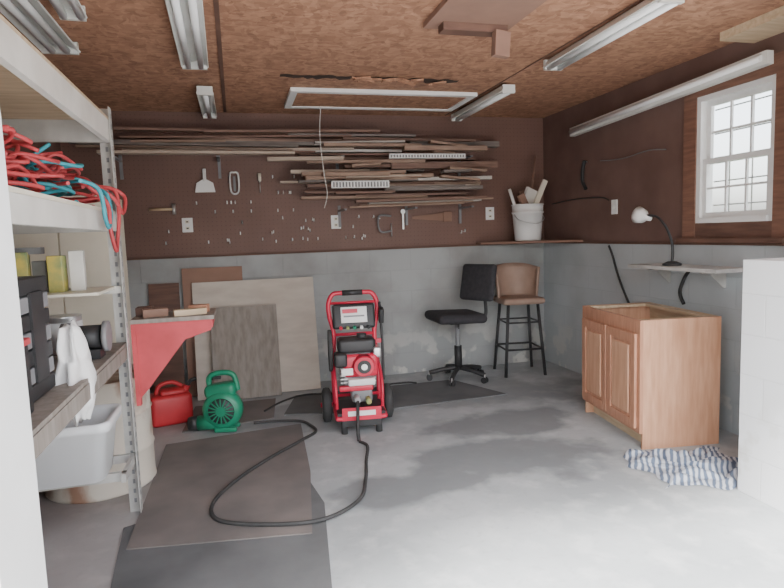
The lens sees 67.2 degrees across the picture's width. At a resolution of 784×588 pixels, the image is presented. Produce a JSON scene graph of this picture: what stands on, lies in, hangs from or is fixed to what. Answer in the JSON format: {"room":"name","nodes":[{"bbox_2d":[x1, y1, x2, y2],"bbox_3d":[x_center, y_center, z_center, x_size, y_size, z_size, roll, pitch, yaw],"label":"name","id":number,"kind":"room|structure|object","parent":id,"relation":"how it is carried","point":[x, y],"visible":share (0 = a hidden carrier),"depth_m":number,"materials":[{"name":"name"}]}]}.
{"room":"garage workshop","nodes":[
{"label":"garage workshop","id":0,"kind":"room"},
{"bbox_2d":[0,112,47,587],"bbox_3d":[-2.016,-0.081,0.600,2.815,2.900,0.200,-4,6,-15],"label":"wall","id":1,"kind":"structure","parent":0,"point":[22,557],"depth_m":1.02,"materials":[{"name":"white paint"}]},
{"bbox_2d":[4,142,61,182],"bbox_3d":[-2.202,-0.080,2.784,0.150,2.470,4.500,-4,6,-15],"label":"wall","id":2,"kind":"structure","parent":0,"point":[54,147],"depth_m":4.45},
{"bbox_2d":[60,111,543,258],"bbox_3d":[-0.619,-1.026,5.532,4.900,1.255,0.150,-4,6,-15],"label":"wall","id":3,"kind":"structure","parent":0,"point":[150,181],"depth_m":5.37,"materials":[{"name":"brown wood"}]},
{"bbox_2d":[149,204,175,213],"bbox_3d":[-1.980,-0.730,5.096,0.216,0.090,0.045,-4,6,-15],"label":"hammer","id":4,"kind":"object","parent":3,"relation":"attached to","point":[173,209],"visible":1,"depth_m":5.09,"materials":[{"name":"brown wood"}]},
{"bbox_2d":[182,218,192,231],"bbox_3d":[-1.794,-0.604,5.173,0.090,0.125,0.014,-4,6,-15],"label":"electrical outlet","id":5,"kind":"object","parent":3,"relation":"attached to","point":[187,223],"visible":1,"depth_m":5.17,"materials":[{"name":"white paint"}]},
{"bbox_2d":[195,168,214,191],"bbox_3d":[-1.639,-0.993,5.165,0.170,0.205,0.039,-4,6,-15],"label":"scraper","id":6,"kind":"object","parent":3,"relation":"hanging from","point":[204,185],"visible":1,"depth_m":5.15,"materials":[{"name":"white paint"}]},
{"bbox_2d":[213,0,225,111],"bbox_3d":[-0.922,-1.399,3.132,0.025,0.006,4.150,-4,6,-15],"label":"trim","id":7,"kind":"structure","parent":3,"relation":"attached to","point":[215,2],"depth_m":3.40,"materials":[{"name":"brown wood"}]},
{"bbox_2d":[229,171,239,194],"bbox_3d":[-1.397,-0.982,5.231,0.093,0.206,0.037,-4,6,-15],"label":"carabiner","id":8,"kind":"object","parent":3,"relation":"attached to","point":[236,172],"visible":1,"depth_m":5.22,"materials":[{"name":"grey metal"}]},
{"bbox_2d":[258,173,260,192],"bbox_3d":[-1.184,-0.994,5.283,0.030,0.170,0.044,-4,6,-15],"label":"screwdriver","id":9,"kind":"object","parent":3,"relation":"hanging from","point":[259,174],"visible":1,"depth_m":5.26,"materials":[{"name":"beige paint"}]},
{"bbox_2d":[69,127,498,226],"bbox_3d":[-0.771,-1.015,5.219,3.755,0.857,0.371,-4,6,-15],"label":"rack","id":10,"kind":"object","parent":3,"relation":"attached to","point":[399,180],"visible":0.91,"depth_m":5.23,"materials":[{"name":"brown wood"}]},
{"bbox_2d":[331,180,388,187],"bbox_3d":[-0.274,-0.955,5.136,0.512,0.060,0.020,-4,6,-15],"label":"vent grille","id":11,"kind":"object","parent":10,"relation":"attached to","point":[380,183],"visible":1,"depth_m":5.13,"materials":[{"name":"white paint"}]},
{"bbox_2d":[389,154,465,158],"bbox_3d":[0.319,-1.230,5.258,0.712,0.040,0.020,-4,6,-15],"label":"vent grille","id":12,"kind":"object","parent":10,"relation":"attached to","point":[391,156],"visible":1,"depth_m":5.24,"materials":[{"name":"white metal"}]},
{"bbox_2d":[165,175,465,244],"bbox_3d":[-0.632,-0.793,5.451,2.785,0.607,0.041,-4,6,-15],"label":"hooks","id":13,"kind":"object","parent":3,"relation":"attached to","point":[272,175],"visible":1,"depth_m":5.35,"materials":[{"name":"white paint"}]},
{"bbox_2d":[331,215,340,228],"bbox_3d":[-0.523,-0.672,5.504,0.090,0.125,0.014,-4,6,-15],"label":"electrical outlet","id":14,"kind":"object","parent":3,"relation":"attached to","point":[334,218],"visible":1,"depth_m":5.50,"materials":[{"name":"white paint"}]},
{"bbox_2d":[377,214,391,235],"bbox_3d":[-0.074,-0.652,5.607,0.145,0.209,0.048,-4,6,-15],"label":"c-clamp","id":15,"kind":"object","parent":3,"relation":"hanging from","point":[378,218],"visible":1,"depth_m":5.58,"materials":[{"name":"grey metal"}]},
{"bbox_2d":[400,209,404,228],"bbox_3d":[0.103,-0.715,5.655,0.044,0.192,0.035,-4,6,-15],"label":"wrench","id":16,"kind":"object","parent":3,"relation":"hanging from","point":[402,211],"visible":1,"depth_m":5.64,"materials":[{"name":"metal"}]},
{"bbox_2d":[412,211,451,221],"bbox_3d":[0.386,-0.746,5.725,0.405,0.100,0.039,-4,6,-15],"label":"saw","id":17,"kind":"object","parent":3,"relation":"hanging from","point":[446,216],"visible":1,"depth_m":5.73,"materials":[{"name":"wood"}]},
{"bbox_2d":[486,207,493,219],"bbox_3d":[0.978,-0.804,5.890,0.090,0.125,0.014,-4,6,-15],"label":"electrical outlet","id":18,"kind":"object","parent":3,"relation":"attached to","point":[489,210],"visible":1,"depth_m":5.89,"materials":[{"name":"white paint"}]},
{"bbox_2d":[127,243,543,393],"bbox_3d":[-0.571,0.204,5.637,4.900,1.215,0.190,-4,6,-15],"label":"wall","id":19,"kind":"structure","parent":0,"point":[407,283],"depth_m":5.72,"materials":[{"name":"grey concrete"}]},
{"bbox_2d":[127,243,532,259],"bbox_3d":[-0.556,-0.400,5.499,4.330,0.012,0.054,-4,6,-15],"label":"trim","id":20,"kind":"structure","parent":19,"relation":"attached to","point":[519,243],"depth_m":5.43,"materials":[{"name":"brown wood"}]},
{"bbox_2d":[477,240,582,243],"bbox_3d":[1.279,-0.489,5.572,0.724,0.020,0.724,-4,6,-15],"label":"corner shelf","id":21,"kind":"object","parent":19,"relation":"attached to","point":[535,241],"visible":1,"depth_m":5.57,"materials":[{"name":"brown wood"}]},
{"bbox_2d":[508,155,547,240],"bbox_3d":[1.309,-0.929,5.704,0.310,0.821,0.310,2,7,35],"label":"paint bucket","id":22,"kind":"object","parent":21,"relation":"on","point":[527,215],"visible":1,"depth_m":5.64,"materials":[{"name":"plastic"}]},
{"bbox_2d":[0,0,783,117],"bbox_3d":[-0.055,-1.495,3.249,4.900,0.100,4.850,-4,6,-15],"label":"ceiling","id":23,"kind":"structure","parent":0,"point":[128,58],"depth_m":3.60,"materials":[{"name":"brown wood"}]},
{"bbox_2d":[0,0,80,54],"bbox_3d":[-1.647,-1.280,2.613,0.200,0.068,1.262,-4,6,-15],"label":"fluorescent light","id":24,"kind":"object","parent":23,"relation":"attached to","point":[30,17],"visible":1,"depth_m":2.84,"materials":[{"name":"metal"}]},
{"bbox_2d":[49,0,86,21],"bbox_3d":[-1.344,-1.252,2.332,0.120,0.068,0.812,-4,6,-18],"label":"fluorescent light","id":25,"kind":"object","parent":23,"relation":"attached to","point":[70,10],"visible":1,"depth_m":2.63,"materials":[{"name":"metal"}]},
{"bbox_2d":[165,0,208,69],"bbox_3d":[-1.029,-1.335,2.990,0.160,0.068,1.232,-4,6,-16],"label":"fluorescent light","id":26,"kind":"object","parent":23,"relation":"attached to","point":[186,17],"visible":1,"depth_m":2.97,"materials":[{"name":"metal"}]},
{"bbox_2d":[196,86,216,118],"bbox_3d":[-1.446,-1.486,4.621,0.120,0.068,0.862,-4,6,-15],"label":"fluorescent light","id":27,"kind":"object","parent":23,"relation":"attached to","point":[205,95],"visible":1,"depth_m":4.51,"materials":[{"name":"metal"}]},
{"bbox_2d":[280,74,457,82],"bbox_3d":[-0.143,-1.536,4.214,1.300,0.001,0.139,-4,6,-15],"label":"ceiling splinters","id":28,"kind":"structure","parent":23,"relation":"attached to","point":[316,77],"depth_m":4.14,"materials":[{"name":"brown wood"}]},
{"bbox_2d":[284,87,476,111],"bbox_3d":[-0.110,-1.590,4.851,1.490,0.029,0.600,-4,6,-15],"label":"attic hatch","id":29,"kind":"object","parent":23,"relation":"attached to","point":[297,97],"visible":1,"depth_m":4.79,"materials":[{"name":"white paint"}]},
{"bbox_2d":[319,106,327,207],"bbox_3d":[-0.585,-1.165,5.008,0.048,0.866,0.019,-4,6,-15],"label":"hanging wire","id":30,"kind":"object","parent":29,"relation":"hanging from","point":[320,106],"visible":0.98,"depth_m":5.00,"materials":[{"name":"white paint"}]},
{"bbox_2d":[351,76,445,86],"bbox_3d":[0.056,-1.529,4.240,0.718,0.051,0.138,-4,6,-15],"label":"ceiling splinters","id":31,"kind":"structure","parent":23,"relation":"attached to","point":[363,79],"depth_m":4.20,"materials":[{"name":"brown wood"}]},
{"bbox_2d":[451,84,514,120],"bbox_3d":[0.741,-1.594,4.983,0.110,0.068,1.112,-4,6,-15],"label":"fluorescent light","id":32,"kind":"object","parent":23,"relation":"attached to","point":[504,90],"visible":1,"depth_m":4.83,"materials":[{"name":"metal"}]},
{"bbox_2d":[423,0,546,29],"bbox_3d":[0.476,-1.410,2.878,0.470,0.029,0.650,-4,6,-15],"label":"plate","id":33,"kind":"object","parent":23,"relation":"attached to","point":[501,12],"visible":0.67,"depth_m":2.93,"materials":[{"name":"brown wood"}]},
{"bbox_2d":[438,21,507,36],"bbox_3d":[0.429,-1.398,3.121,0.360,0.040,0.080,-4,6,-15],"label":"cleat","id":34,"kind":"object","parent":33,"relation":"attached to","point":[446,27],"visible":0.79,"depth_m":3.09,"materials":[{"name":"brown wood"}]},
{"bbox_2d":[491,29,510,58],"bbox_3d":[0.577,-1.323,3.126,0.099,0.136,0.040,-4,6,-22],"label":"block","id":35,"kind":"object","parent":34,"relation":"hanging from","point":[500,48],"visible":1,"depth_m":3.11,"materials":[{"name":"brown wood"}]},
{"bbox_2d":[445,0,640,115],"bbox_3d":[1.037,-1.520,3.640,0.010,0.004,4.150,-4,6,-15],"label":"trim","id":36,"kind":"structure","parent":23,"relation":"attached to","point":[638,0],"depth_m":3.63,"materials":[{"name":"brown wood"}]},
{"bbox_2d":[543,0,684,70],"bbox_3d":[1.183,-1.446,3.317,0.140,0.068,1.162,-3,6,-13],"label":"fluorescent light","id":37,"kind":"object","parent":23,"relation":"attached to","point":[645,11],"visible":1,"depth_m":3.19,"materials":[{"name":"metal"}]},
{"bbox_2d":[720,5,783,42],"bbox_3d":[2.121,-1.492,3.219,0.249,0.049,0.580,-4,6,-15],"label":"board","id":38,"kind":"object","parent":23,"relation":"attached to","point":[771,23],"visible":1,"depth_m":3.30,"materials":[{"name":"brown wood"}]},
{"bbox_2d":[38,360,783,587],"bbox_3d":[0.015,1.054,3.581,4.900,0.100,4.700,-4,6,-15],"label":"floor","id":39,"kind":"structure","parent":0,"point":[525,487],"depth_m":2.91,"materials":[{"name":"concrete"}]},
{"bbox_2d":[0,14,142,512],"bbox_3d":[-1.381,0.201,2.057,0.586,2.000,1.636,-4,6,-15],"label":"shelving unit","id":40,"kind":"object","parent":39,"relation":"on","point":[37,99],"visible":0.46,"depth_m":2.38,"materials":[{"name":"white metal"}]},
{"bbox_2d":[23,337,33,413],"bbox_3d":[-1.116,0.250,1.607,0.190,0.220,0.210,-4,6,-15],"label":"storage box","id":41,"kind":"object","parent":40,"relation":"on","point":[26,341],"visible":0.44,"depth_m":1.70,"materials":[{"name":"black plastic"}]},
{"bbox_2d":[17,275,55,401],"bbox_3d":[-1.194,0.142,1.857,0.158,0.380,0.280,-4,6,-15],"label":"tool case","id":42,"kind":"object","parent":40,"relation":"on","point":[32,298],"visible":0.41,"depth_m":1.86,"materials":[{"name":"black plastic"}]},
{"bbox_2d":[14,247,86,292],"bbox_3d":[-1.589,-0.105,2.607,0.419,0.200,0.136,-4,6,-15],"label":"packages","id":43,"kind":"object","parent":40,"relation":"on","point":[54,268],"visible":0.68,"depth_m":2.60,"materials":[{"name":"yellow cardboard"}]},
{"bbox_2d":[2,125,126,252],"bbox_3d":[-1.390,-0.348,2.194,0.530,0.424,1.202,-3,6,-12],"label":"cords","id":44,"kind":"object","parent":40,"relation":"on","point":[47,168],"visible":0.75,"depth_m":2.19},
{"bbox_2d":[46,313,82,354],"bbox_3d":[-1.493,0.181,2.685,0.160,0.165,0.160,-4,6,-15],"label":"paint can","id":45,"kind":"object","parent":40,"relation":"on","point":[56,321],"visible":0.39,"depth_m":2.61,"materials":[{"name":"metal"}]},
{"bbox_2d":[55,319,96,426],"bbox_3d":[-1.168,0.295,2.171,0.132,0.408,0.293,-4,6,-15],"label":"rag","id":46,"kind":"object","parent":40,"relation":"on","point":[74,361],"visible":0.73,"depth_m":2.12,"materials":[{"name":"white fabric"}]},
{"bbox_2d":[35,403,121,489],"bbox_3d":[-1.510,0.697,2.671,0.500,0.277,0.350,-4,6,-15],"label":"tub","id":47,"kind":"object","parent":40,"relation":"on","point":[82,454],"visible":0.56,"depth_m":2.57,"materials":[{"name":"white plastic"}]},
{"bbox_2d":[59,320,111,359],"bbox_3d":[-1.304,0.196,2.518,0.180,0.155,0.130,-4,6,-15],"label":"grinder","id":48,"kind":"object","parent":40,"relation":"on","point":[98,337],"visible":0.6,"depth_m":2.49,"materials":[{"name":"black metal"}]},
{"bbox_2d":[130,308,215,405],"bbox_3d":[-1.139,0.324,3.145,0.402,0.440,0.320,-4,6,-15],"label":"workbench","id":49,"kind":"object","parent":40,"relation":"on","point":[155,340],"visible":0.93,"depth_m":2.99,"materials":[{"name":"paint"}]},
{"bbox_2d":[135,304,209,317],"bbox_3d":[-1.146,0.086,3.084,0.363,0.044,0.191,-4,6,-15],"label":"scraps","id":50,"kind":"object","parent":49,"relation":"on","point":[193,309],"visible":1,"depth_m":3.03,"materials":[{"name":"brown wood"}]},
{"bbox_2d":[13,195,132,363],"bbox_3d":[-2.055,0.214,3.842,0.590,1.660,0.490,-4,6,-15],"label":"wall","id":51,"kind":"structure","parent":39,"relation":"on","point":[96,309],"depth_m":3.63,"materials":[{"name":"paint"}]},
{"bbox_2d":[44,364,156,503],"bbox_3d":[-1.675,0.770,3.366,0.586,0.625,0.586,-4,6,-15],"label":"drum","id":52,"kind":"object","parent":39,"relation":"on","point":[109,393],"visible":0.3,"depth_m":3.18,"materials":[{"name":"beige plastic"}]},
{"bbox_2d":[148,283,184,389],"bbox_3d":[-1.948,0.409,5.109,0.250,0.996,0.115,-4,6,-15],"label":"board","id":53,"kind":"object","parent":39,"relation":"on","point":[167,295],"visible":0.36,"depth_m":5.11,"materials":[{"name":"brown wood"}]},
{"bbox_2d":[150,377,196,427],"bbox_3d":[-1.652,0.808,4.463,0.352,0.327,0.200,-5,7,-29],"label":"gas can","id":54,"kind":"object","parent":39,"relation":"on","point":[170,405],"visible":0.96,"depth_m":4.38,"materials":[{"name":"red plastic"}]},
{"bbox_2d":[181,266,242,396],"bbox_3d":[-1.554,0.324,5.206,0.510,1.117,0.115,-4,6,-15],"label":"sheet","id":55,"kind":"object","parent":39,"relation":"on","point":[232,273],"visible":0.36,"depth_m":5.15,"materials":[{"name":"brown wood"}]},
{"bbox_2d":[187,370,243,432],"bbox_3d":[-1.264,0.756,4.233,0.391,0.430,0.215,-2,6,-3],"label":"blower","id":56,"kind":"object","parent":39,"relation":"on","point":[222,409],"visible":1,"depth_m":4.16,"materials":[{"name":"green plastic"}]},
{"bbox_2d":[110,483,331,587],"bbox_3d":[-0.739,1.123,2.634,0.960,0.006,1.450,-4,6,-15],"label":"rubber floor mat","id":57,"kind":"object","parent":39,"relation":"on","point":[294,561],"visible":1,"depth_m":2.48,"materials":[{"name":"grey rubber"}]},
{"bbox_2d":[126,424,311,549],"bbox_3d":[-0.906,1.045,3.398,0.930,0.006,1.620,-4,6,-15],"label":"rubber floor mat","id":58,"kind":"object","parent":57,"relation":"on","point":[189,475],"visible":1,"depth_m":3.18,"materials":[{"name":"brown rubber"}]},
{"bbox_2d":[182,398,275,432],"bbox_3d":[-1.243,0.938,4.613,0.700,0.008,0.650,-4,6,-15],"label":"rubber floor mat","id":59,"kind":"object","parent":39,"relation":"on","point":[253,410],"visible":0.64,"depth_m":4.66,"materials":[{"name":"rubber"}]},
{"bbox_2d":[211,304,281,398],"bbox_3d":[-1.258,0.499,5.083,0.560,0.777,0.175,-4,6,-15],"label":"board","id":60,"kind":"object","parent":39,"relation":"on","point":[244,339],"visible":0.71,"depth_m":5.08,"materials":[{"name":"brown wood"}]},
{"bbox_2d":[192,277,320,399],"bbox_3d":[-1.188,0.375,5.206,1.050,0.992,0.220,-4,6,-15],"label":"plywood sheet","id":61,"kind":"object","parent":39,"relation":"on","point":[293,298],"visible":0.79,"depth_m":5.26,"materials":[{"name":"beige wood"}]},
{"bbox_2d":[209,419,368,526],"bbox_3d":[-0.548,1.006,3.579,0.832,0.031,1.645,-2,6,-4],"label":"garden hose","id":62,"kind":"object","parent":39,"relation":"on","point":[223,521],"visible":1,"depth_m":3.04,"materials":[{"name":"black rubber"}]},
{"bbox_2d":[321,289,393,440],"bbox_3d":[-0.241,0.471,4.155,0.540,0.961,0.631,-3,6,-9],"label":"washer","id":63,"kind":"object","parent":39,"relation":"on","point":[357,361],"visible":1,"depth_m":4.18,"materials":[{"name":"red metal"}]},
{"bbox_2d":[354,394,360,401],"bbox_3d":[-0.242,0.730,4.119,0.040,0.048,0.092,-3,6,-9],"label":"outlet","id":64,"kind":"object","parent":63,"relation":"attached to","point":[357,397],"depth_m":4.10,"materials":[{"name":"metal"}]},
{"bbox_2d":[284,380,506,414],"bbox_3d":[0.002,0.861,4.941,1.820,0.008,0.680,-4,6,-15],"label":"rubber floor mat","id":65,"kind":"object","parent":39,"relation":"on","point":[434,392],"visible":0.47,"depth_m":4.92,"materials":[{"name":"grey rubber"}]},
{"bbox_2d":[264,381,416,411],"bbox_3d":[-0.453,0.849,5.082,1.424,0.019,0.266,-5,7,-30],"label":"extension cord","id":66,"kind":"object","parent":65,"relation":"on","point":[272,406],"visible":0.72,"depth_m":5.04,"materials":[{"name":"rubber"}]},
{"bbox_2d":[425,264,496,386],"bbox_3d":[0.623,0.263,5.434,0.643,1.057,0.557,-4,6,-15],"label":"office chair","id":67,"kind":"object","parent":39,"relation":"on","point":[478,281],"visible":1,"depth_m":5.39,"materials":[{"name":"black fabric"}]},
{"bbox_2d":[493,263,546,377],"bbox_3d":[1.205,0.231,5.627,0.440,1.043,0.408,-3,6,-7],"label":"bar stool","id":68,"kind":"object","parent":39,"relation":"on","point":[516,283],"visible":0.96,"depth_m":5.70,"materials":[{"name":"brown wood"}]},
{"bbox_2d":[582,302,720,449],"bbox_3d":[1.694,0.505,3.970,0.540,0.795,0.788,-3,6,-7],"label":"vanity cabinet","id":69,"kind":"object","parent":39,"relation":"on","point":[651,370],"visible":1,"depth_m":3.61,"materials":[{"name":"brown wood"}]},
{"bbox_2d":[623,445,737,489],"bbox_3d":[1.690,0.933,3.313,0.691,0.070,0.624,-3,6,-13],"label":"cloth","id":70,"kind":"object","parent":39,"relation":"on","point":[704,465],"visible":0.82,"depth_m":3.26,"materials":[{"name":"white fabric"}]},
{"bbox_2d":[738,258,783,512],"bbox_3d":[2.225,0.458,2.377,0.639,1.175,1.360,-4,6,-15],"label":"wall pier","id":71,"kind":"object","parent":39,"relation":"on","point":[761,414],"visible":1,"depth_m":2.83,"materials":[{"name":"white paint"}]},
{"bbox_2d":[543,243,783,434],"bbox_3d":[2.250,0.274,3.977,0.230,1.215,4.460,-4,6,-15],"label":"wall","id":72,"kind":"structure","parent":0,"point":[576,275],"depth_m":4.55,"materials":[{"name":"grey concrete"}]},
{"bbox_2d":[608,245,629,302],"bbox_3d":[1.865,-0.141,4.814,0.018,0.512,0.332,-4,6,-15],"label":"power cable","id":73,"kind":"object","parent":72,"relation":"attached to","point":[609,247],"visible":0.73,"depth_m":4.84,"materials":[{"name":"black rubber"}]},
{"bbox_2d":[560,242,783,245],"bbox_3d":[1.952,-0.390,4.538,0.044,0.012,3.070,-4,6,-15],"label":"trim","id":74,"kind":"structure","parent":72,"relation":"attached to","point":[752,244],"depth_m":4.07,"materials":[{"name":"brown wood"}]},
{"bbox_2d":[678,272,689,304],"bbox_3d":[2.045,-0.045,4.134,0.024,0.244,0.101,-4,6,-15],"label":"power cable","id":75,"kind":"object","parent":72,"relation":"attached to","point":[686,274],"visible":0.96,"depth_m":4.15,"materials":[{"name":"black rubber"}]},
{"bbox_2d":[628,263,742,287],"bbox_3d":[1.969,-0.121,3.986,0.259,0.138,0.830,-4,6,-15],"label":"wall shelf","id":76,"kind":"object","parent":72,"relation":"attached to","point":[718,273],"visible":0.97,"depth_m":3.81,"materials":[{"name":"wood"}]},
{"bbox_2d":[631,206,681,265],"bbox_3d":[1.862,-0.414,4.145,0.124,0.418,0.391,-4,6,-22],"label":"desk lamp","id":77,"kind":"object","parent":76,"relation":"on","point":[639,214],"visible":1,"depth_m":4.19,"materials":[{"name":"black plastic"}]},
{"bbox_2d":[695,97,706,222],"bbox_3d":[2.122,-0.903,4.003,0.105,0.838,0.034,-4,6,-15],"label":"frame","id":78,"kind":"object","parent":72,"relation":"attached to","point":[701,106],"visible":0.43,"depth_m":3.98,"materials":[{"name":"white paint"}]},
{"bbox_2d":[676,238,783,242],"bbox_3d":[2.144,-0.343,3.778,0.059,0.030,0.840,-4,6,-15],"label":"sill","id":79,"kind":"structure","parent":72,"relation":"attached to","point":[678,240],"depth_m":3.72,"materials":[{"name":"brown wood"}]},
{"bbox_2d":[697,215,767,222],"bbox_3d":[2.202,-0.478,3.765,0.120,0.034,0.540,-4,6,-15],"label":"frame","id":80,"kind":"object","parent":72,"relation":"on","point":[757,217],"visible":0.79,"depth_m":3.71,"materials":[{"name":"white paint"}]},
{"bbox_2d":[706,209,765,217],"bbox_3d":[2.189,-0.511,3.758,0.025,0.035,0.470,-4,6,-15],"label":"rail","id":81,"kind":"object","parent":80,"relation":"on","point":[762,211],"visible":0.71,"depth_m":3.74,"materials":[{"name":"white paint"}]},
{"bbox_2d":[707,155,767,212],"bbox_3d":[2.183,-0.688,3.740,0.003,0.320,0.470,-4,6,-15],"label":"glass","id":82,"kind":"object","parent":81,"relation":"attached to","point":[757,166],"visible":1,"depth_m":3.73,"materials":[{"name":"white"}]},
{"bbox_2d":[724,161,727,211],"bbox_3d":[2.163,-0.695,3.816,0.015,0.320,0.014,-4,6,-15],"label":"muntin","id":83,"kind":"object","parent":82,"relation":"attached to","point":[726,162],"visible":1,"depth_m":3.81,"materials":[{"name":"white paint"}]},
{"bbox_2d":[707,181,766,189],"bbox_3d":[2.183,-0.688,3.740,0.013,0.014,0.470,-4,6,-15],"label":"muntin","id":84,"kind":"object","parent":82,"relation":"attached to","point":[762,182],"visible":0.86,"depth_m":3.73,"materials":[{"name":"white paint"}]},
{"bbox_2d":[744,158,747,209],"bbox_3d":[2.203,-0.681,3.665,0.015,0.320,0.014,-4,6,-15],"label":"muntin","id":85,"kind":"object","parent":82,"relation":"attached to","point":[746,159],"visible":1,"depth_m":3.66,"materials":[{"name":"white paint"}]},
{"bbox_2d":[682,51,783,237],"bbox_3d":[2.144,-0.881,3.723,0.024,1.050,0.810,-4,6,-15],"label":"window frame","id":86,"kind":"structure","parent":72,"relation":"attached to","point":[690,101],"depth_m":3.61,"materials":[{"name":"brown wood"}]},
{"bbox_2d":[694,221,771,237],"bbox_3d":[2.165,-0.408,3.762,0.019,0.100,0.610,-4,6,-15],"label":"apron","id":87,"kind":"object","parent":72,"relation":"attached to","point":[753,229],"visible":0.93,"depth_m":3.73,"materials":[{"name":"brown wood"}]},
{"bbox_2d":[768,74,775,220],"bbox_3d":[2.268,-0.852,3.450,0.105,0.838,0.034,-4,6,-15],"label":"frame","id":88,"kind":"object","parent":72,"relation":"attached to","point":[773,75],"visible":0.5,"depth_m":3.44,"materials":[{"name":"white paint"}]},
{"bbox_2d":[543,32,783,242],"bbox_3d":[2.178,-0.954,3.865,0.120,1.255,4.500,-4,6,-15],"label":"wall","id":89,"kind":"structure","parent":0,"point":[652,180],"depth_m":4.76,"materials":[{"name":"brown wood"}]},
{"bbox_2d":[552,197,608,204],"bbox_3d":[1.703,-0.850,5.400,0.012,0.052,0.922,-4,6,-15],"label":"cable","id":90,"kind":"object","parent":89,"relation":"attached to","point":[586,197],"visible":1,"depth_m":5.36,"materials":[{"name":"black rubber"}]},
{"bbox_2d":[580,160,587,189],"bbox_3d":[1.720,-1.062,5.271,0.046,0.266,0.083,-4,6,-15],"label":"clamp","id":91,"kind":"object","parent":89,"relation":"hanging from","point":[584,186],"visible":1,"depth_m":5.27,"materials":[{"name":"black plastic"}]},
{"bbox_2d":[611,199,617,213],"bbox_3d":[1.847,-0.725,4.910,0.020,0.120,0.075,-4,6,-15],"label":"light switch","id":92,"kind":"object","parent":89,"relation":"attached to","point":[614,203],"visible":1,"depth_m":4.90,"materials":[{"name":"white paint"}]},
{"bbox_2d":[600,149,665,160],"bbox_3d":[1.881,-1.092,4.657,0.008,0.028,0.801,-4,6,-15],"label":"cable","id":93,"kind":"object","parent":89,"relation":"attached to","point":[651,149],"visible":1,"depth_m":4.60,"materials":[{"name":"grey plastic"}]},
{"bbox_2d":[569,50,773,136],"bbox_3d":[1.900,-1.410,4.362,0.113,0.147,2.061,-4,6,-15],"label":"fluorescent light","id":94,"kind":"object","parent":89,"relation":"attached to","point":[765,58],"visible":1,"depth_m":3.98,"materials":[{"name":"metal"}]},
{"bbox_2d":[702,159,707,217],"bbox_3d":[2.118,-0.710,3.983,0.025,0.390,0.035,-4,6,-15],"label":"stile","id":95,"kind":"object","parent":89,"relation":"attached to","point":[705,165],"visible":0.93,"depth_m":3.98,"materials":[{"name":"white paint"}]},
{"bbox_2d":[707,149,767,163],"bbox_3d":[2.176,-0.864,3.723,0.025,0.035,0.470,-4,6,-15],"label":"sash","id":96,"kind":"object","parent":95,"relation":"attached to","point":[763,152],"visible":0.86,"depth_m":3.70,"materials":[{"name":"white paint"}]},
{"bbox_2d":[706,101,712,158],"bbox_3d":[2.134,-1.077,3.954,0.025,0.415,0.035,-4,6,-15],"label":"sash","id":97,"kind":"object","parent":89,"relation":"attached to","point":[709,107],"visible":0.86,"depth_m":3.94,"materials":[{"name":"white paint"}]},
{"bbox_3d":[2.205,-0.866,3.730,0.025,0.035,0.470,-4,6,-15],"label":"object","id":98,"kind":"object","parent":97,"relation":"attached to","visible":0},
{"bbox_2d":[712,90,771,157],"bbox_3d":[2.199,-1.055,3.711,0.003,0.345,0.470,-4,6,-15],"label":"glass","id":99,"kind":"object","parent":98,"relation":"attached to","point":[762,102],"visible":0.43,"depth_m":3.70,"materials":[{"name":"white"}]},
{"bbox_2d":[729,101,732,154],"bbox_3d":[2.179,-1.062,3.786,0.015,0.345,0.014,-4,6,-15],"label":"muntin","id":100,"kind":"object","parent":99,"relation":"attached to","point":[731,102],"visible":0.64,"depth_m":3.78,"materials":[{"name":"white paint"}]},
{"bbox_2d":[712,118,770,133],"bbox_3d":[2.199,-1.055,3.711,0.013,0.014,0.470,-4,6,-15],"label":"muntin","id":101,"kind":"object","parent":99,"relation":"attached to","point":[766,120],"visible":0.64,"depth_m":3.69,"materials":[{"name":"white paint"}]},
{"bbox_2d":[749,95,753,151],"bbox_3d":[2.219,-1.048,3.635,0.015,0.345,0.014,-4,6,-15],"label":"muntin","id":102,"kind":"object","parent":99,"relation":"attached to","point":[752,96],"visible":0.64,"depth_m":3.63,"materials":[{"name":"white paint"}]},
{"bbox_2d":[701,75,771,101],"bbox_3d":[2.181,-1.278,3.686,0.105,0.034,0.540,-4,6,-15],"label":"frame","id":103,"kind":"object","parent":89,"relation":"attached to","point":[760,82],"visible":0.83,"depth_m":3.65,"materials":[{"name":"white paint"}]},
{"bbox_2d":[711,83,771,105],"bbox_3d":[2.192,-1.244,3.692,0.025,0.035,0.470,-4,6,-15],"label":"sash","id":104,"kind":"object","parent":89,"relation":"attached to","point":[767,87],"visible":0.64,"depth_m":3.68,"materials":[{"name":"white paint"}]},
{"bbox_2d":[766,148,769,214],"bbox_3d":[2.247,-0.665,3.497,0.025,0.390,0.035,-4,6,-15],"label":"stile","id":105,"kind":"object","parent":89,"relation":"attached to","point":[768,158],"visible":0.36,"depth_m":3.50,"materials":[{"name":"white paint"}]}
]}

